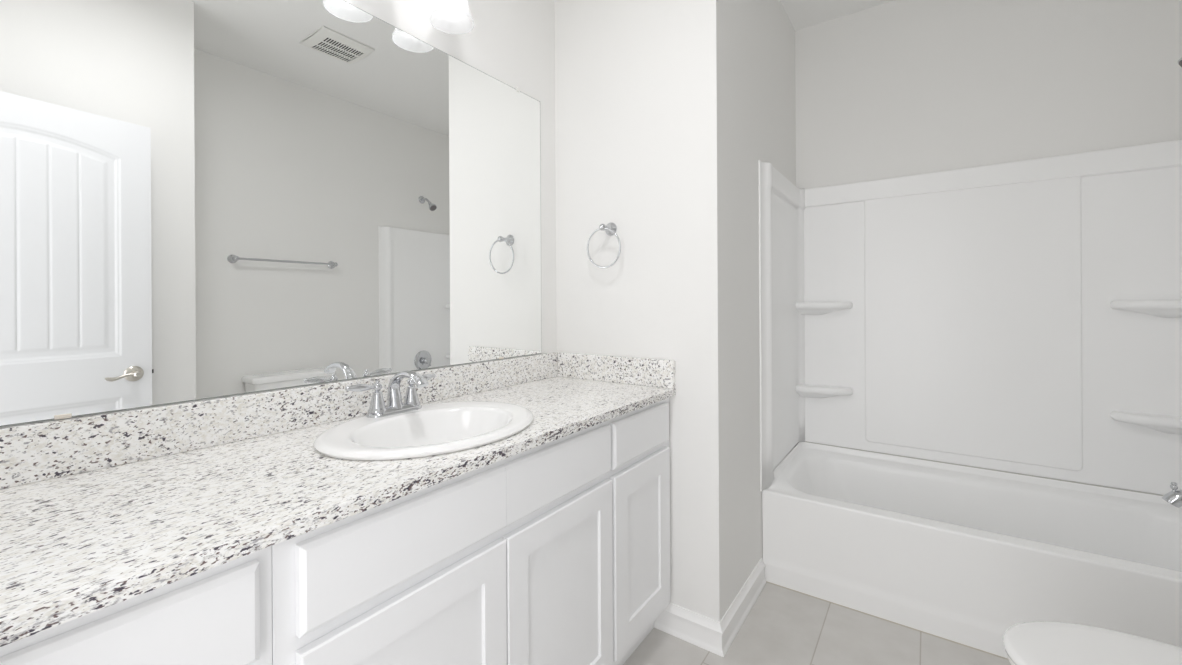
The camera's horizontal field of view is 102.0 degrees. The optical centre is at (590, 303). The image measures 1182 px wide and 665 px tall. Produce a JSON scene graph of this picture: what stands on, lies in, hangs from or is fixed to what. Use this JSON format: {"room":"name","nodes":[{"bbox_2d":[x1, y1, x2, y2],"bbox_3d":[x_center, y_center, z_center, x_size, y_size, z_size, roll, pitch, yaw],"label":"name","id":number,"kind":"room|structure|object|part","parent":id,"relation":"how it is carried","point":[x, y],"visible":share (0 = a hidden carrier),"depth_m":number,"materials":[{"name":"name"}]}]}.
{"room":"bathroom","nodes":[
{"label":"bathroom","id":0,"kind":"room"},
{"bbox_2d":[0,0,555,427],"bbox_3d":[-1.285,-0.143,0.603,0.115,2.766,3.770,0,0,35],"label":"wall","id":1,"kind":"structure","parent":0,"point":[512,42],"depth_m":1.90,"materials":[{"name":"white paint"}]},
{"bbox_2d":[0,0,541,425],"bbox_3d":[-0.671,-0.322,1.371,0.008,1.076,1.595,0,0,35],"label":"mirror","id":2,"kind":"object","parent":1,"relation":"attached to","point":[200,199],"visible":1,"depth_m":1.14,"materials":[{"name":"grey mirror"}]},
{"bbox_2d":[0,352,557,488],"bbox_3d":[-0.652,0.270,1.383,0.020,0.104,1.768,0,0,35],"label":"backsplash","id":3,"kind":"structure","parent":1,"relation":"attached to","point":[35,452],"depth_m":1.07,"materials":[{"name":"stone"}]},
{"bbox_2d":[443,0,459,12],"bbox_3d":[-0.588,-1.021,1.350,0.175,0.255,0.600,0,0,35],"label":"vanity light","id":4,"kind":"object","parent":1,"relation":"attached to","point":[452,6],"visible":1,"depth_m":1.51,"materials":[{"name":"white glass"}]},
{"bbox_2d":[555,0,796,621],"bbox_3d":[0.458,-0.153,2.444,0.850,2.766,1.246,0,0,35],"label":"wall","id":5,"kind":"structure","parent":0,"point":[667,111],"depth_m":1.85,"materials":[{"name":"white paint"}]},
{"bbox_2d":[587,222,620,267],"bbox_3d":[0.061,-0.233,1.915,0.161,0.189,0.076,0,0,35],"label":"towel ring","id":6,"kind":"object","parent":5,"relation":"attached to","point":[610,228],"visible":1,"depth_m":1.92,"materials":[{"name":"silver metal"}]},
{"bbox_3d":[0.060,-0.300,1.915,0.054,0.054,0.076,0,0,35],"label":"wall post","id":7,"kind":"part","parent":6,"relation":"part of","materials":[{"name":"silver metal"}]},
{"bbox_2d":[654,558,765,656],"bbox_3d":[0.503,1.178,1.958,0.270,0.105,0.536,0,0,35],"label":"baseboard","id":8,"kind":"structure","parent":5,"relation":"attached to","point":[709,634],"depth_m":1.76,"materials":[{"name":"white paint"}]},
{"bbox_2d":[623,582,1010,664],"bbox_3d":[0.078,1.258,0.482,2.472,0.050,5.131,0,0,35],"label":"floor","id":9,"kind":"structure","parent":0,"point":[783,626],"depth_m":1.72,"materials":[{"name":"tile"}]},
{"bbox_2d":[0,546,271,664],"bbox_3d":[-0.810,0.794,0.681,0.564,0.887,0.434,0,0,35],"label":"vanity cabinet","id":10,"kind":"object","parent":9,"relation":"on","point":[221,614],"visible":0.54,"depth_m":0.61,"materials":[{"name":"white paint"}]},
{"bbox_2d":[272,398,669,664],"bbox_3d":[-0.302,0.791,1.405,0.564,0.887,1.332,0,0,35],"label":"vanity cabinet","id":11,"kind":"object","parent":9,"relation":"on","point":[556,552],"visible":0.86,"depth_m":1.06,"materials":[{"name":"white paint"}]},
{"bbox_2d":[0,376,675,646],"bbox_3d":[-0.427,0.335,1.224,0.571,0.027,1.768,0,0,35],"label":"countertop","id":12,"kind":"structure","parent":11,"relation":"on","point":[75,546],"depth_m":0.78,"materials":[{"name":"stone"}]},
{"bbox_2d":[345,371,435,417],"bbox_3d":[-0.504,0.244,1.306,0.164,0.120,0.273,0,0,35],"label":"faucet","id":13,"kind":"object","parent":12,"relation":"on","point":[377,408],"visible":1,"depth_m":1.30,"materials":[{"name":"silver metal"}]},
{"bbox_3d":[-0.599,0.224,1.265,0.024,0.030,0.096,0,0,35],"label":"lever","id":14,"kind":"part","parent":13,"relation":"part of","materials":[{"name":"silver metal"}]},
{"bbox_3d":[-0.578,0.265,1.294,0.049,0.058,0.049,0,0,35],"label":"handle","id":15,"kind":"part","parent":13,"relation":"part of","materials":[{"name":"silver metal"}]},
{"bbox_3d":[-0.548,0.295,1.337,0.057,0.019,0.161,0,0,35],"label":"plate","id":16,"kind":"part","parent":13,"relation":"part of","materials":[{"name":"silver metal"}]},
{"bbox_3d":[-0.502,0.237,1.305,0.159,0.107,0.047,0,0,35],"label":"spout","id":17,"kind":"part","parent":13,"relation":"part of","materials":[{"name":"silver metal"}]},
{"bbox_3d":[-0.518,0.264,1.379,0.049,0.058,0.049,0,0,35],"label":"handle","id":18,"kind":"part","parent":13,"relation":"part of","materials":[{"name":"silver metal"}]},
{"bbox_3d":[-0.498,0.223,1.410,0.024,0.030,0.096,0,0,35],"label":"lever","id":19,"kind":"part","parent":13,"relation":"part of","materials":[{"name":"silver metal"}]},
{"bbox_2d":[313,401,533,459],"bbox_3d":[-0.401,0.386,1.232,0.458,0.167,0.558,0,0,35],"label":"sink","id":20,"kind":"object","parent":12,"relation":"in","point":[446,427],"visible":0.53,"depth_m":1.26,"materials":[{"name":"white ceramic"}]},
{"bbox_2d":[557,352,674,388],"bbox_3d":[0.084,0.266,1.934,0.550,0.104,0.020,0,0,35],"label":"side splash","id":21,"kind":"object","parent":12,"relation":"on","point":[616,369],"visible":1,"depth_m":1.90,"materials":[{"name":"stone"}]},
{"bbox_3d":[-0.322,0.439,0.905,0.019,0.140,0.432,0,0,35],"label":"false drawer","id":22,"kind":"part","parent":11,"relation":"part of","materials":[{"name":"white paint"}]},
{"bbox_3d":[-0.319,0.811,0.905,0.019,0.557,0.432,0,0,35],"label":"door","id":23,"kind":"part","parent":11,"relation":"part of","materials":[{"name":"white paint"}]},
{"bbox_3d":[-0.070,0.437,1.262,0.019,0.140,0.441,0,0,35],"label":"false drawer","id":24,"kind":"part","parent":11,"relation":"part of","materials":[{"name":"white paint"}]},
{"bbox_3d":[-0.067,0.810,1.263,0.019,0.557,0.438,0,0,35],"label":"door","id":25,"kind":"part","parent":11,"relation":"part of","materials":[{"name":"white paint"}]},
{"bbox_3d":[0.173,0.436,1.609,0.019,0.140,0.377,0,0,35],"label":"drawer","id":26,"kind":"part","parent":11,"relation":"part of","materials":[{"name":"white paint"}]},
{"bbox_3d":[0.175,0.808,1.609,0.019,0.557,0.377,0,0,35],"label":"door","id":27,"kind":"part","parent":11,"relation":"part of","materials":[{"name":"white paint"}]},
{"bbox_2d":[762,442,1181,659],"bbox_3d":[1.578,0.996,1.979,1.503,0.457,0.720,0,0,35],"label":"bathtub","id":28,"kind":"object","parent":9,"relation":"on","point":[962,555],"visible":0.95,"depth_m":1.89,"materials":[{"name":"white plastic"}]},
{"bbox_2d":[1003,621,1181,664],"bbox_3d":[1.263,0.833,0.890,0.756,0.784,0.504,0,0,35],"label":"toilet","id":29,"kind":"object","parent":9,"relation":"on","point":[1034,642],"visible":1,"depth_m":1.07,"materials":[{"name":"white ceramic"}]},
{"bbox_2d":[780,0,893,30],"bbox_3d":[0.062,-1.558,0.482,2.472,0.050,5.131,0,0,35],"label":"ceiling","id":30,"kind":"structure","parent":0,"point":[802,14],"depth_m":2.51,"materials":[{"name":"white paint"}]},
{"bbox_2d":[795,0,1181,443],"bbox_3d":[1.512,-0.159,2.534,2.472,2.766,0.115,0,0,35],"label":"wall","id":31,"kind":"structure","parent":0,"point":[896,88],"depth_m":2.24,"materials":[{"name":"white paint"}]},
{"bbox_2d":[758,140,1181,495],"bbox_3d":[1.569,0.095,1.973,1.506,1.455,0.740,0,0,35],"label":"tub surround","id":32,"kind":"object","parent":31,"relation":"attached to","point":[1024,317],"visible":1,"depth_m":2.17,"materials":[{"name":"white plastic"}]},
{"bbox_3d":[0.975,0.098,2.390,0.056,1.455,0.739,0,0,35],"label":"panel","id":33,"kind":"part","parent":32,"relation":"part of","materials":[{"name":"white plastic"}]},
{"bbox_2d":[796,385,852,397],"bbox_3d":[1.250,0.484,2.564,0.267,0.070,0.086,0,0,35],"label":"shelf","id":34,"kind":"object","parent":32,"relation":"attached to","point":[802,391],"depth_m":2.56,"materials":[{"name":"white plastic"}]},
{"bbox_2d":[796,302,852,314],"bbox_3d":[1.248,0.029,2.564,0.267,0.070,0.086,0,0,35],"label":"shelf","id":35,"kind":"object","parent":32,"relation":"attached to","point":[802,308],"depth_m":2.55,"materials":[{"name":"white plastic"}]},
{"bbox_2d":[1110,411,1181,434],"bbox_3d":[2.235,0.479,1.872,0.267,0.070,0.086,0,0,35],"label":"shelf","id":36,"kind":"object","parent":32,"relation":"attached to","point":[1130,422],"depth_m":1.90,"materials":[{"name":"white plastic"}]},
{"bbox_2d":[1110,300,1181,317],"bbox_3d":[2.233,0.024,1.872,0.267,0.070,0.086,0,0,35],"label":"shelf","id":37,"kind":"object","parent":32,"relation":"attached to","point":[1118,308],"depth_m":1.89,"materials":[{"name":"white plastic"}]},
{"bbox_2d":[1162,482,1181,507],"bbox_3d":[2.098,0.668,1.626,0.210,0.086,0.062,0,0,35],"label":"tub spout","id":38,"kind":"object","parent":32,"relation":"attached to","point":[1174,497],"visible":1,"depth_m":1.66,"materials":[{"name":"silver metal"}]},
{"bbox_3d":[2.035,0.644,1.671,0.019,0.036,0.019,0,0,35],"label":"diverter knob","id":39,"kind":"part","parent":38,"relation":"part of","materials":[{"name":"silver metal"}]}
]}

